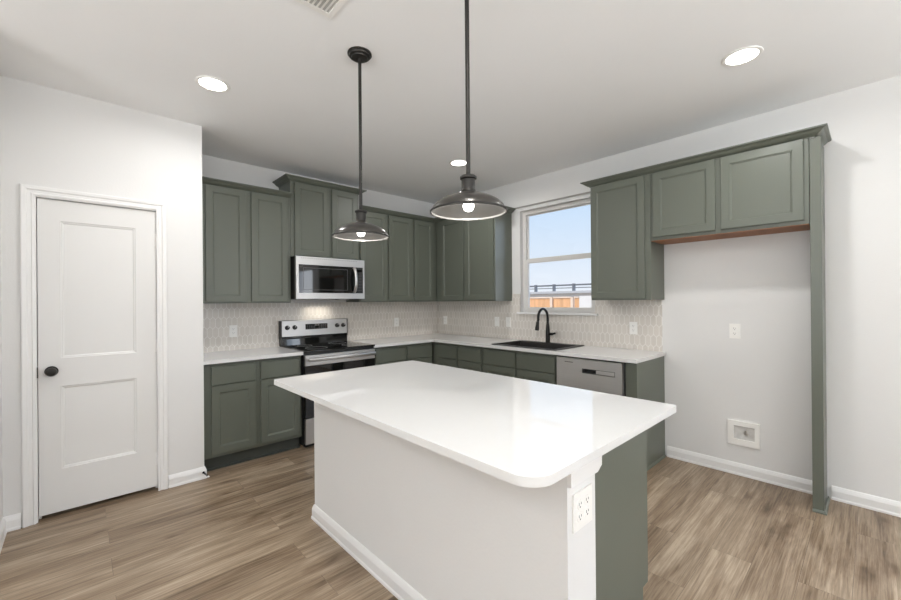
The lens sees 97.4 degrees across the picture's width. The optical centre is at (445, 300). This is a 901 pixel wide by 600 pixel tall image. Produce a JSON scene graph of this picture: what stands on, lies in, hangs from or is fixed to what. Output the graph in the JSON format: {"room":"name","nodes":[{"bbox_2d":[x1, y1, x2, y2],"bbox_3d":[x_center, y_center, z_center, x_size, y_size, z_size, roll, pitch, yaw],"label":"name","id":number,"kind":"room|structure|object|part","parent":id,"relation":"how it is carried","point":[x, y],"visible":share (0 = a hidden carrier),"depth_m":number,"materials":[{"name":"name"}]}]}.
{"room":"kitchen","nodes":[
{"label":"kitchen","id":0,"kind":"room"},
{"bbox_2d":[0,171,2,523],"bbox_3d":[-2.792,0.019,2.419,0.115,2.767,1.420,0,0,-43],"label":"wall","id":1,"kind":"structure","parent":0,"point":[1,457],"depth_m":2.37,"materials":[{"name":"paint"}]},
{"bbox_2d":[0,517,6,552],"bbox_3d":[-2.461,1.354,2.169,0.018,0.092,0.621,0,0,-43],"label":"baseboard","id":2,"kind":"structure","parent":1,"relation":"attached to","point":[3,531],"depth_m":2.31,"materials":[{"name":"paint"}]},
{"bbox_2d":[0,75,203,526],"bbox_3d":[-2.339,0.016,2.794,1.060,2.767,0.115,0,0,-43],"label":"wall","id":3,"kind":"structure","parent":0,"point":[50,137],"depth_m":2.74,"materials":[{"name":"paint"}]},
{"bbox_2d":[4,513,20,531],"bbox_3d":[-2.645,1.356,2.409,0.074,0.092,0.018,0,0,-43],"label":"baseboard","id":4,"kind":"structure","parent":3,"relation":"attached to","point":[13,522],"depth_m":2.41,"materials":[{"name":"paint"}]},
{"bbox_2d":[20,184,167,527],"bbox_3d":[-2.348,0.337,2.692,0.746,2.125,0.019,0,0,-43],"label":"trim","id":5,"kind":"structure","parent":3,"relation":"attached to","point":[27,192],"depth_m":2.47,"materials":[{"name":"paint"}]},
{"bbox_2d":[37,198,157,516],"bbox_3d":[-2.353,0.359,2.709,0.626,2.022,0.087,0,0,-43],"label":"door","id":6,"kind":"structure","parent":3,"relation":"in","point":[97,367],"depth_m":2.69,"materials":[{"name":"paint"}]},
{"bbox_3d":[-2.522,0.456,2.528,0.066,0.066,0.052,0,0,-43],"label":"knob","id":7,"kind":"part","parent":6,"relation":"part of","materials":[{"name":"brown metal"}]},
{"bbox_2d":[168,466,207,487],"bbox_3d":[-1.991,1.351,3.051,0.251,0.092,0.073,0,0,-43],"label":"baseboard","id":8,"kind":"structure","parent":3,"relation":"attached to","point":[193,475],"depth_m":3.02,"materials":[{"name":"paint"}]},
{"bbox_2d":[202,155,436,303],"bbox_3d":[-1.243,0.009,4.736,3.186,2.767,0.120,0,0,-43],"label":"wall","id":9,"kind":"structure","parent":0,"point":[212,167],"depth_m":4.13,"materials":[{"name":"paint"}]},
{"bbox_2d":[202,184,290,302],"bbox_3d":[-1.957,-0.500,3.774,0.833,1.052,0.327,0,0,-43],"label":"upper cabinet","id":10,"kind":"object","parent":9,"relation":"attached to","point":[246,235],"visible":0.87,"depth_m":3.65,"materials":[{"name":"green paint"}]},
{"bbox_3d":[-1.971,-0.499,3.552,0.328,1.022,0.020,0,0,-43],"label":"door","id":11,"kind":"part","parent":10,"relation":"part of","materials":[{"name":"green paint"}]},
{"bbox_2d":[202,176,292,198],"bbox_3d":[-1.841,-1.038,3.644,0.832,0.048,0.067,0,0,-43],"label":"crown molding","id":12,"kind":"structure","parent":10,"relation":"attached to","point":[205,180],"depth_m":3.63,"materials":[{"name":"green paint"}]},
{"bbox_3d":[-1.694,-0.501,3.809,0.338,1.022,0.020,0,0,-43],"label":"door","id":13,"kind":"part","parent":10,"relation":"part of","materials":[{"name":"green paint"}]},
{"bbox_2d":[279,181,358,259],"bbox_3d":[-1.368,-0.825,4.322,0.774,0.764,0.327,0,0,-43],"label":"upper cabinet","id":14,"kind":"object","parent":9,"relation":"attached to","point":[316,212],"visible":0.79,"depth_m":4.15,"materials":[{"name":"green paint"}]},
{"bbox_3d":[-1.387,-0.824,4.095,0.361,0.734,0.020,0,0,-43],"label":"door","id":15,"kind":"part","parent":14,"relation":"part of","materials":[{"name":"green paint"}]},
{"bbox_2d":[272,173,366,194],"bbox_3d":[-1.354,-1.218,4.305,0.910,0.048,0.374,0,0,-43],"label":"crown molding","id":16,"kind":"structure","parent":14,"relation":"attached to","point":[285,178],"depth_m":4.10,"materials":[{"name":"green paint"}]},
{"bbox_2d":[290,256,364,299],"bbox_3d":[-1.305,-0.223,4.264,0.768,0.434,0.471,0,0,-43],"label":"microwave","id":17,"kind":"object","parent":14,"relation":"attached to","point":[311,277],"visible":0.99,"depth_m":4.10,"materials":[{"name":"silver metal"}]},
{"bbox_3d":[-1.226,-0.218,4.125,0.638,0.283,0.029,0,0,-43],"label":"door glass","id":18,"kind":"part","parent":17,"relation":"part of","materials":[{"name":"black glass"}]},
{"bbox_3d":[-0.982,-0.220,4.287,0.034,0.282,0.065,0,0,-43],"label":"handle","id":19,"kind":"part","parent":17,"relation":"part of","materials":[{"name":"metal"}]},
{"bbox_3d":[-0.962,-0.220,4.369,0.081,0.283,0.030,0,0,-43],"label":"control panel","id":20,"kind":"part","parent":17,"relation":"part of","materials":[{"name":"black plastic"}]},
{"bbox_3d":[-1.111,-0.826,4.351,0.307,0.734,0.020,0,0,-43],"label":"door","id":21,"kind":"part","parent":14,"relation":"part of","materials":[{"name":"green paint"}]},
{"bbox_2d":[203,301,437,351],"bbox_3d":[-1.241,0.250,4.648,3.064,0.457,0.008,0,0,-43],"label":"tile backsplash","id":22,"kind":"structure","parent":9,"relation":"attached to","point":[257,324],"depth_m":4.33,"materials":[{"name":"white tile"}]},
{"bbox_2d":[229,325,236,336],"bbox_3d":[-2.076,0.300,3.863,0.070,0.115,0.008,0,0,-43],"label":"electrical outlet","id":23,"kind":"object","parent":22,"relation":"attached to","point":[232,328],"visible":1,"depth_m":3.86,"materials":[{"name":"white plastic"}]},
{"bbox_2d":[394,318,398,326],"bbox_3d":[-0.647,0.283,5.185,0.070,0.115,0.008,0,0,-43],"label":"electrical outlet","id":24,"kind":"object","parent":22,"relation":"attached to","point":[396,320],"visible":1,"depth_m":5.18,"materials":[{"name":"white plastic"}]},
{"bbox_2d":[346,212,413,301],"bbox_3d":[-0.793,-0.509,4.851,0.781,1.052,0.327,0,0,-43],"label":"upper cabinet","id":25,"kind":"object","parent":9,"relation":"attached to","point":[389,263],"visible":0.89,"depth_m":4.75,"materials":[{"name":"green paint"}]},
{"bbox_3d":[-0.837,-0.508,4.601,0.357,1.022,0.020,0,0,-43],"label":"door","id":26,"kind":"part","parent":25,"relation":"part of","materials":[{"name":"green paint"}]},
{"bbox_3d":[-0.556,-0.510,4.860,0.352,1.022,0.020,0,0,-43],"label":"door","id":27,"kind":"part","parent":25,"relation":"part of","materials":[{"name":"green paint"}]},
{"bbox_2d":[413,220,436,301],"bbox_3d":[-0.260,-0.513,5.344,0.668,1.052,0.327,0,0,-43],"label":"upper cabinet","id":28,"kind":"object","parent":9,"relation":"attached to","point":[424,233],"visible":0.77,"depth_m":5.12,"materials":[{"name":"green paint"}]},
{"bbox_2d":[0,0,900,203],"bbox_3d":[-0.207,-1.448,0.177,7.840,0.120,8.240,0,0,-43],"label":"ceiling","id":29,"kind":"structure","parent":0,"point":[555,85],"depth_m":2.37,"materials":[{"name":"paint"}]},
{"bbox_2d":[195,75,229,92],"bbox_3d":[-1.482,-1.372,2.514,0.196,0.006,0.196,0,0,-43],"label":"recessed light","id":30,"kind":"object","parent":29,"relation":"in","point":[210,83],"visible":1,"depth_m":2.51,"materials":[{"name":"white plastic"}]},
{"bbox_2d":[295,0,346,18],"bbox_3d":[-0.623,-1.378,1.739,0.355,0.008,0.205,0,0,-43],"label":"ceiling vent","id":31,"kind":"object","parent":29,"relation":"in","point":[328,8],"visible":1,"depth_m":1.85,"materials":[{"name":"white plastic"}]},
{"bbox_2d":[332,46,389,241],"bbox_3d":[-0.479,-0.868,2.217,0.317,1.030,0.317,0,0,-43],"label":"pendant light","id":32,"kind":"object","parent":29,"relation":"hanging from","point":[360,230],"visible":1,"depth_m":2.21,"materials":[{"name":"brown metal"}]},
{"bbox_3d":[-0.480,-0.922,2.217,0.018,0.842,0.018,0,0,-43],"label":"rod","id":33,"kind":"part","parent":32,"relation":"part of","materials":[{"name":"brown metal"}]},
{"bbox_3d":[-0.476,-0.399,2.217,0.303,0.078,0.303,0,0,-43],"label":"lamp shade","id":34,"kind":"part","parent":32,"relation":"part of","materials":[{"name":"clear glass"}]},
{"bbox_2d":[449,159,465,166],"bbox_3d":[0.130,-1.383,3.987,0.196,0.006,0.196,0,0,-43],"label":"recessed light","id":35,"kind":"object","parent":29,"relation":"in","point":[459,162],"visible":0.92,"depth_m":3.99,"materials":[{"name":"white plastic"}]},
{"bbox_2d":[430,0,507,220],"bbox_3d":[0.089,-0.874,1.621,0.317,1.030,0.317,0,0,-43],"label":"pendant light","id":36,"kind":"object","parent":29,"relation":"hanging from","point":[469,204],"visible":1,"depth_m":1.61,"materials":[{"name":"brown metal"}]},
{"bbox_3d":[0.088,-0.927,1.621,0.018,0.842,0.018,0,0,-43],"label":"rod","id":37,"kind":"part","parent":36,"relation":"part of","materials":[{"name":"brown metal"}]},
{"bbox_3d":[0.093,-0.398,1.620,0.045,0.066,0.045,0,0,-43],"label":"bulb","id":38,"kind":"part","parent":36,"relation":"part of","materials":[{"name":"white glass"}]},
{"bbox_3d":[0.092,-0.405,1.620,0.303,0.078,0.303,0,0,-43],"label":"lamp shade","id":39,"kind":"part","parent":36,"relation":"part of","materials":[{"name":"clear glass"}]},
{"bbox_2d":[721,46,763,66],"bbox_3d":[1.701,-1.398,2.271,0.196,0.006,0.196,0,0,-43],"label":"recessed light","id":40,"kind":"object","parent":29,"relation":"in","point":[744,55],"visible":1,"depth_m":2.27,"materials":[{"name":"white plastic"}]},
{"bbox_2d":[0,444,900,599],"bbox_3d":[-0.183,1.429,0.174,7.840,0.100,8.240,0,0,-43],"label":"floor","id":41,"kind":"structure","parent":0,"point":[246,530],"depth_m":2.21,"materials":[{"name":"wood"}]},
{"bbox_2d":[204,355,301,471],"bbox_3d":[-1.849,0.955,3.653,0.810,0.883,0.615,0,0,-43],"label":"base cabinet","id":42,"kind":"object","parent":41,"relation":"on","point":[247,417],"visible":0.75,"depth_m":3.39,"materials":[{"name":"green paint"}]},
{"bbox_3d":[-1.777,0.615,3.318,0.339,0.150,0.020,0,0,-43],"label":"drawer","id":43,"kind":"part","parent":42,"relation":"part of","materials":[{"name":"green paint"}]},
{"bbox_3d":[-1.774,0.974,3.317,0.339,0.553,0.020,0,0,-43],"label":"door","id":44,"kind":"part","parent":42,"relation":"part of","materials":[{"name":"green paint"}]},
{"bbox_2d":[203,346,302,364],"bbox_3d":[-1.846,0.498,3.647,0.815,0.030,0.636,0,0,-43],"label":"countertop","id":45,"kind":"structure","parent":42,"relation":"on","point":[216,357],"depth_m":3.54,"materials":[{"name":"white stone"}]},
{"bbox_3d":[-1.495,0.613,3.578,0.347,0.150,0.020,0,0,-43],"label":"drawer","id":46,"kind":"part","parent":42,"relation":"part of","materials":[{"name":"green paint"}]},
{"bbox_3d":[-1.492,0.972,3.578,0.347,0.553,0.020,0,0,-43],"label":"door","id":47,"kind":"part","parent":42,"relation":"part of","materials":[{"name":"green paint"}]},
{"bbox_2d":[279,318,375,446],"bbox_3d":[-1.234,0.800,4.157,0.764,1.184,0.712,0,0,-43],"label":"electric range","id":48,"kind":"object","parent":41,"relation":"on","point":[324,345],"visible":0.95,"depth_m":4.07,"materials":[{"name":"silver metal"}]},
{"bbox_3d":[-1.036,1.228,3.947,0.756,0.235,0.032,0,0,-43],"label":"storage drawer","id":49,"kind":"part","parent":48,"relation":"part of","materials":[{"name":"metal"}]},
{"bbox_3d":[-1.454,0.295,4.391,0.748,0.169,0.075,0,0,-43],"label":"control panel","id":50,"kind":"part","parent":48,"relation":"part of","materials":[{"name":"metal"}]},
{"bbox_2d":[279,341,374,352],"bbox_3d":[-1.249,0.479,4.171,0.764,0.016,0.640,0,0,-43],"label":"cooktop","id":51,"kind":"object","parent":48,"relation":"in","point":[307,346],"depth_m":4.11,"materials":[{"name":"black glass"}]},
{"bbox_3d":[-1.039,0.859,3.946,0.756,0.492,0.034,0,0,-43],"label":"glass","id":52,"kind":"part","parent":48,"relation":"part of","materials":[{"name":"black glass"}]},
{"bbox_3d":[-1.012,0.554,3.915,0.724,0.032,0.051,0,0,-43],"label":"handle","id":53,"kind":"part","parent":48,"relation":"part of","materials":[{"name":"metal"}]},
{"bbox_2d":[373,342,431,364],"bbox_3d":[-0.670,0.947,4.743,0.843,0.883,0.615,0,0,-43],"label":"base cabinet","id":54,"kind":"object","parent":41,"relation":"on","point":[422,352],"visible":0.26,"depth_m":4.51,"materials":[{"name":"green paint"}]},
{"bbox_3d":[-0.615,0.606,4.392,0.394,0.150,0.020,0,0,-43],"label":"drawer","id":55,"kind":"part","parent":54,"relation":"part of","materials":[{"name":"green paint"}]},
{"bbox_3d":[-0.310,0.604,4.674,0.364,0.150,0.020,0,0,-43],"label":"drawer","id":56,"kind":"part","parent":54,"relation":"part of","materials":[{"name":"green paint"}]},
{"bbox_3d":[-0.307,0.964,4.673,0.364,0.553,0.020,0,0,-43],"label":"door","id":57,"kind":"part","parent":54,"relation":"part of","materials":[{"name":"green paint"}]},
{"bbox_2d":[432,342,482,371],"bbox_3d":[0.133,0.940,4.958,0.615,0.883,1.406,0,0,-43],"label":"base cabinet","id":58,"kind":"object","parent":41,"relation":"on","point":[467,357],"visible":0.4,"depth_m":4.52,"materials":[{"name":"green paint"}]},
{"bbox_3d":[0.016,0.601,4.644,0.020,0.150,0.327,0,0,-43],"label":"drawer","id":59,"kind":"part","parent":58,"relation":"part of","materials":[{"name":"green paint"}]},
{"bbox_3d":[0.019,0.961,4.643,0.020,0.553,0.327,0,0,-43],"label":"door","id":60,"kind":"part","parent":58,"relation":"part of","materials":[{"name":"green paint"}]},
{"bbox_3d":[0.266,0.599,4.373,0.020,0.150,0.328,0,0,-43],"label":"drawer","id":61,"kind":"part","parent":58,"relation":"part of","materials":[{"name":"green paint"}]},
{"bbox_3d":[0.269,0.959,4.373,0.020,0.553,0.328,0,0,-43],"label":"door","id":62,"kind":"part","parent":58,"relation":"part of","materials":[{"name":"green paint"}]},
{"bbox_2d":[349,333,665,363],"bbox_3d":[0.366,0.480,4.074,1.468,0.030,3.012,0,0,-43],"label":"countertop","id":63,"kind":"structure","parent":58,"relation":"on","point":[635,356],"depth_m":3.91,"materials":[{"name":"white stone"}]},
{"bbox_2d":[492,340,583,350],"bbox_3d":[0.934,0.558,4.061,0.528,0.214,0.760,0,0,-43],"label":"sink","id":64,"kind":"object","parent":63,"relation":"in","point":[520,343],"visible":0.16,"depth_m":4.17,"materials":[{"name":"black metal"}]},
{"bbox_2d":[504,342,570,348],"bbox_3d":[0.916,0.563,4.045,0.424,0.205,0.704,0,0,-43],"label":"basin","id":65,"kind":"object","parent":64,"relation":"in","point":[543,345],"depth_m":4.22,"materials":[{"name":"black metal"}]},
{"bbox_2d":[535,308,555,342],"bbox_3d":[1.039,0.264,4.134,0.248,0.373,0.121,0,0,-43],"label":"kitchen faucet","id":66,"kind":"object","parent":63,"relation":"on","point":[548,333],"visible":1,"depth_m":4.20,"materials":[{"name":"black metal"}]},
{"bbox_3d":[1.019,0.164,4.161,0.210,0.173,0.027,0,0,-43],"label":"spout","id":67,"kind":"part","parent":66,"relation":"part of","materials":[{"name":"black metal"}]},
{"bbox_2d":[311,402,647,599],"bbox_3d":[0.059,0.936,2.133,0.832,0.886,1.814,0,0,-43],"label":"kitchen island","id":68,"kind":"object","parent":41,"relation":"on","point":[426,524],"visible":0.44,"depth_m":1.62,"materials":[{"name":"paint"}]},
{"bbox_3d":[-0.176,1.335,1.922,0.195,0.092,1.800,0,0,-43],"label":"baseboard","id":69,"kind":"part","parent":68,"relation":"part of","materials":[{"name":"paint"}]},
{"bbox_2d":[274,360,675,487],"bbox_3d":[-0.016,0.479,2.050,1.065,0.027,1.872,0,0,-43],"label":"island countertop","id":70,"kind":"structure","parent":68,"relation":"on","point":[516,431],"depth_m":1.62,"materials":[{"name":"white stone"}]},
{"bbox_2d":[572,483,591,533],"bbox_3d":[0.437,0.662,1.263,0.116,0.118,0.008,0,0,-43],"label":"electrical outlet","id":71,"kind":"object","parent":68,"relation":"attached to","point":[582,499],"visible":1,"depth_m":1.25,"materials":[{"name":"white plastic"}]},
{"bbox_2d":[577,499,582,509],"bbox_3d":[0.422,0.643,1.245,0.033,0.033,0.002,0,0,-43],"label":"socket","id":72,"kind":"object","parent":71,"relation":"attached to","point":[579,501],"depth_m":1.24,"materials":[{"name":"white plastic"}]},
{"bbox_2d":[577,511,582,521],"bbox_3d":[0.422,0.682,1.245,0.033,0.033,0.002,0,0,-43],"label":"socket","id":73,"kind":"object","parent":71,"relation":"attached to","point":[579,513],"depth_m":1.24,"materials":[{"name":"white plastic"}]},
{"bbox_2d":[584,494,589,504],"bbox_3d":[0.456,0.643,1.277,0.033,0.033,0.002,0,0,-43],"label":"socket","id":74,"kind":"object","parent":71,"relation":"attached to","point":[586,496],"depth_m":1.27,"materials":[{"name":"white plastic"}]},
{"bbox_2d":[584,506,589,516],"bbox_3d":[0.456,0.682,1.276,0.033,0.033,0.002,0,0,-43],"label":"socket","id":75,"kind":"object","parent":71,"relation":"attached to","point":[586,508],"depth_m":1.27,"materials":[{"name":"white plastic"}]},
{"bbox_3d":[0.680,0.931,1.584,0.606,0.886,0.016,0,0,-43],"label":"panel","id":76,"kind":"part","parent":68,"relation":"part of","materials":[{"name":"green paint"}]},
{"bbox_2d":[483,347,558,384],"bbox_3d":[0.916,0.933,4.111,0.615,0.883,0.898,0,0,-43],"label":"base cabinet","id":77,"kind":"object","parent":41,"relation":"on","point":[539,367],"visible":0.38,"depth_m":3.85,"materials":[{"name":"green paint"}]},
{"bbox_3d":[0.548,0.597,4.068,0.020,0.150,0.416,0,0,-43],"label":"drawer","id":78,"kind":"part","parent":77,"relation":"part of","materials":[{"name":"green paint"}]},
{"bbox_3d":[0.550,0.956,4.068,0.020,0.553,0.416,0,0,-43],"label":"door","id":79,"kind":"part","parent":77,"relation":"part of","materials":[{"name":"green paint"}]},
{"bbox_3d":[0.850,0.594,3.741,0.020,0.150,0.413,0,0,-43],"label":"drawer","id":80,"kind":"part","parent":77,"relation":"part of","materials":[{"name":"green paint"}]},
{"bbox_3d":[0.853,0.953,3.741,0.020,0.553,0.413,0,0,-43],"label":"door","id":81,"kind":"part","parent":77,"relation":"part of","materials":[{"name":"green paint"}]},
{"bbox_2d":[557,355,625,395],"bbox_3d":[1.422,0.930,3.543,0.604,0.880,0.606,0,0,-43],"label":"dishwasher","id":82,"kind":"object","parent":41,"relation":"on","point":[604,376],"visible":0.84,"depth_m":3.31,"materials":[{"name":"silver metal"}]},
{"bbox_2d":[626,356,665,470],"bbox_3d":[1.675,0.926,3.295,0.607,0.883,0.098,0,0,-43],"label":"end panel","id":83,"kind":"object","parent":41,"relation":"on","point":[645,380],"visible":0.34,"depth_m":3.26,"materials":[{"name":"green paint"}]},
{"bbox_3d":[1.682,1.358,3.284,0.597,0.018,0.077,0,0,-43],"label":"shoe moulding","id":84,"kind":"part","parent":83,"relation":"part of","materials":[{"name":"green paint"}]},
{"bbox_2d":[809,136,830,515],"bbox_3d":[2.492,0.155,2.633,0.317,2.410,0.068,0,0,-43],"label":"end panel","id":85,"kind":"object","parent":41,"relation":"on","point":[816,148],"visible":1,"depth_m":2.54,"materials":[{"name":"green paint"}]},
{"bbox_3d":[2.496,1.351,2.626,0.300,0.019,0.068,0,0,-43],"label":"shoe moulding","id":86,"kind":"part","parent":85,"relation":"part of","materials":[{"name":"green paint"}]},
{"bbox_3d":[2.510,0.155,2.638,0.284,2.410,0.018,0,0,-43],"label":"panel","id":87,"kind":"part","parent":85,"relation":"part of","materials":[{"name":"green paint"}]},
{"bbox_2d":[483,75,900,501],"bbox_3d":[2.634,-0.025,2.792,0.133,2.767,8.000,0,0,-43],"label":"wall","id":88,"kind":"structure","parent":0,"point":[761,284],"depth_m":2.85,"materials":[{"name":"paint"}]},
{"bbox_2d":[436,213,511,300],"bbox_3d":[0.324,-0.518,4.965,0.327,1.052,1.007,0,0,-43],"label":"upper cabinet","id":89,"kind":"object","parent":88,"relation":"attached to","point":[474,257],"visible":0.8,"depth_m":4.72,"materials":[{"name":"green paint"}]},
{"bbox_2d":[362,205,515,222],"bbox_3d":[-0.078,-1.052,4.569,1.447,0.048,1.102,0,0,-43],"label":"crown molding","id":90,"kind":"structure","parent":89,"relation":"attached to","point":[367,208],"depth_m":4.79,"materials":[{"name":"green paint"}]},
{"bbox_3d":[0.078,-0.515,5.005,0.020,1.022,0.404,0,0,-43],"label":"door","id":91,"kind":"part","parent":89,"relation":"part of","materials":[{"name":"green paint"}]},
{"bbox_3d":[0.391,-0.518,4.667,0.020,1.022,0.446,0,0,-43],"label":"door","id":92,"kind":"part","parent":89,"relation":"part of","materials":[{"name":"green paint"}]},
{"bbox_2d":[438,294,662,351],"bbox_3d":[0.896,0.192,4.587,0.008,0.539,2.982,0,0,-43],"label":"tile backsplash","id":93,"kind":"structure","parent":88,"relation":"attached to","point":[610,328],"depth_m":4.16,"materials":[{"name":"white tile"}]},
{"bbox_2d":[495,317,498,325],"bbox_3d":[0.626,0.260,4.866,0.010,0.115,0.070,0,0,-43],"label":"light switch","id":94,"kind":"object","parent":93,"relation":"attached to","point":[496,318],"visible":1,"depth_m":4.86,"materials":[{"name":"white plastic"}]},
{"bbox_2d":[506,317,510,326],"bbox_3d":[0.747,0.259,4.735,0.010,0.115,0.070,0,0,-43],"label":"light switch","id":95,"kind":"object","parent":93,"relation":"attached to","point":[508,319],"visible":1,"depth_m":4.73,"materials":[{"name":"white plastic"}]},
{"bbox_2d":[629,322,637,333],"bbox_3d":[1.738,0.256,3.665,0.008,0.115,0.070,0,0,-43],"label":"electrical outlet","id":96,"kind":"object","parent":93,"relation":"attached to","point":[632,325],"visible":1,"depth_m":3.66,"materials":[{"name":"white plastic"}]},
{"bbox_2d":[517,198,597,315],"bbox_3d":[1.204,-0.443,4.308,0.140,1.195,0.983,0,0,-43],"label":"window","id":97,"kind":"structure","parent":88,"relation":"attached to","point":[526,227],"depth_m":4.44,"materials":[{"name":"plastic"}]},
{"bbox_3d":[1.244,-0.728,4.347,0.020,0.547,0.823,0,0,-43],"label":"sash","id":98,"kind":"part","parent":97,"relation":"part of","materials":[{"name":"glass"}]},
{"bbox_3d":[1.232,-0.189,4.331,0.024,0.582,0.823,0,0,-43],"label":"sash","id":99,"kind":"part","parent":97,"relation":"part of","materials":[{"name":"plastic"}]},
{"bbox_2d":[590,174,663,299],"bbox_3d":[1.623,-0.530,3.560,0.327,1.052,0.520,0,0,-43],"label":"upper cabinet","id":100,"kind":"object","parent":88,"relation":"attached to","point":[625,262],"visible":0.93,"depth_m":3.42,"materials":[{"name":"green paint"}]},
{"bbox_2d":[650,138,809,244],"bbox_3d":[2.127,-0.776,3.013,0.327,0.569,0.968,0,0,-43],"label":"upper cabinet","id":101,"kind":"object","parent":88,"relation":"attached to","point":[763,191],"visible":0.92,"depth_m":2.85,"materials":[{"name":"green paint"}]},
{"bbox_3d":[1.849,-0.781,3.088,0.020,0.523,0.433,0,0,-43],"label":"door","id":102,"kind":"part","parent":101,"relation":"part of","materials":[{"name":"green paint"}]},
{"bbox_2d":[580,123,831,187],"bbox_3d":[1.938,-1.070,3.179,0.374,0.048,1.650,0,0,-43],"label":"crown molding","id":103,"kind":"structure","parent":101,"relation":"attached to","point":[822,130],"depth_m":2.87,"materials":[{"name":"green paint"}]},
{"bbox_3d":[2.137,-0.493,3.020,0.304,0.004,0.964,0,0,-43],"label":"underside panel","id":104,"kind":"part","parent":101,"relation":"part of","materials":[{"name":"brown wood"}]},
{"bbox_3d":[2.172,-0.784,2.738,0.020,0.523,0.453,0,0,-43],"label":"door","id":105,"kind":"part","parent":101,"relation":"part of","materials":[{"name":"green paint"}]},
{"bbox_2d":[729,324,739,338],"bbox_3d":[2.268,0.240,3.104,0.008,0.115,0.070,0,0,-43],"label":"electrical outlet","id":106,"kind":"object","parent":88,"relation":"attached to","point":[734,329],"visible":1,"depth_m":3.10,"materials":[{"name":"white plastic"}]},
{"bbox_2d":[667,446,812,494],"bbox_3d":[2.263,1.317,3.112,0.018,0.092,0.956,0,0,-43],"label":"baseboard","id":107,"kind":"structure","parent":88,"relation":"attached to","point":[764,475],"depth_m":3.06,"materials":[{"name":"paint"}]},
{"bbox_2d":[728,419,759,449],"bbox_3d":[2.306,1.035,3.065,0.014,0.188,0.202,0,0,-43],"label":"water supply box","id":108,"kind":"object","parent":88,"relation":"attached to","point":[741,433],"visible":1,"depth_m":3.06,"materials":[{"name":"white plastic"}]},
{"bbox_2d":[832,485,900,517],"bbox_3d":[3.977,1.300,1.258,0.018,0.092,3.942,0,0,-43],"label":"baseboard","id":109,"kind":"structure","parent":88,"relation":"attached to","point":[879,504],"depth_m":2.58,"materials":[{"name":"paint"}]},
{"label":"outside","id":110,"kind":"structure","parent":0,"visible":0},
{"bbox_3d":[18.852,1.462,36.842,69.860,0.100,70.000,0,0,-43],"label":"ground","id":111,"kind":"structure","parent":110,"visible":0},
{"bbox_2d":[530,297,549,306],"bbox_3d":[2.572,0.704,14.591,0.090,1.635,2.980,0,0,-43],"label":"wooden fence","id":112,"kind":"object","parent":111,"relation":"on","point":[539,301],"visible":0.09,"depth_m":13.78,"materials":[{"name":"brown wood"}]},
{"bbox_2d":[550,297,552,306],"bbox_3d":[3.607,0.702,13.450,0.100,1.620,0.090,0,0,-43],"label":"fence post","id":113,"kind":"object","parent":111,"relation":"on","point":[551,298],"visible":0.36,"depth_m":13.40,"materials":[{"name":"beige wood"}]},
{"bbox_2d":[530,290,590,307],"bbox_3d":[8.770,0.487,24.804,9.400,1.990,28.400,0,0,-43],"label":"neighbouring building","id":114,"kind":"structure","parent":111,"relation":"on","point":[586,292],"depth_m":20.96,"materials":[{"name":"white paint"}]},
{"bbox_2d":[530,283,590,291],"bbox_3d":[5.566,-0.680,21.852,0.140,0.390,28.000,0,0,-43],"label":"pipe railing","id":115,"kind":"object","parent":114,"relation":"on","point":[573,285],"visible":0.11,"depth_m":21.32,"materials":[{"name":"grey metal"}]},
{"bbox_3d":[5.565,-0.805,21.852,0.100,0.080,28.000,0,0,-43],"label":"rail","id":116,"kind":"part","parent":115,"relation":"part of","materials":[{"name":"grey metal"}]},
{"bbox_3d":[5.566,-0.655,21.852,0.100,0.040,28.000,0,0,-43],"label":"rail","id":117,"kind":"part","parent":115,"relation":"part of","materials":[{"name":"grey metal"}]},
{"bbox_2d":[553,297,569,306],"bbox_3d":[3.873,0.692,13.185,0.090,1.635,0.650,0,0,-43],"label":"wooden fence","id":118,"kind":"object","parent":111,"relation":"on","point":[557,301],"visible":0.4,"depth_m":13.18,"materials":[{"name":"brown wood"}]},
{"bbox_2d":[570,297,574,306],"bbox_3d":[4.130,0.697,12.885,0.100,1.620,0.090,0,0,-43],"label":"fence post","id":119,"kind":"object","parent":111,"relation":"on","point":[572,299],"visible":0.36,"depth_m":12.86,"materials":[{"name":"beige wood"}]},
{"bbox_2d":[574,296,578,307],"bbox_3d":[4.242,0.689,12.785,0.090,1.635,0.160,0,0,-43],"label":"wooden fence","id":120,"kind":"object","parent":111,"relation":"on","point":[575,297],"visible":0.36,"depth_m":12.76,"materials":[{"name":"brown wood"}]},
{"bbox_2d":[579,296,590,307],"bbox_3d":[7.101,0.655,9.708,0.250,1.650,8.100,0,0,-43],"label":"wall","id":121,"kind":"structure","parent":111,"relation":"on","point":[584,301],"depth_m":12.45,"materials":[{"name":"white paint"}]}
]}

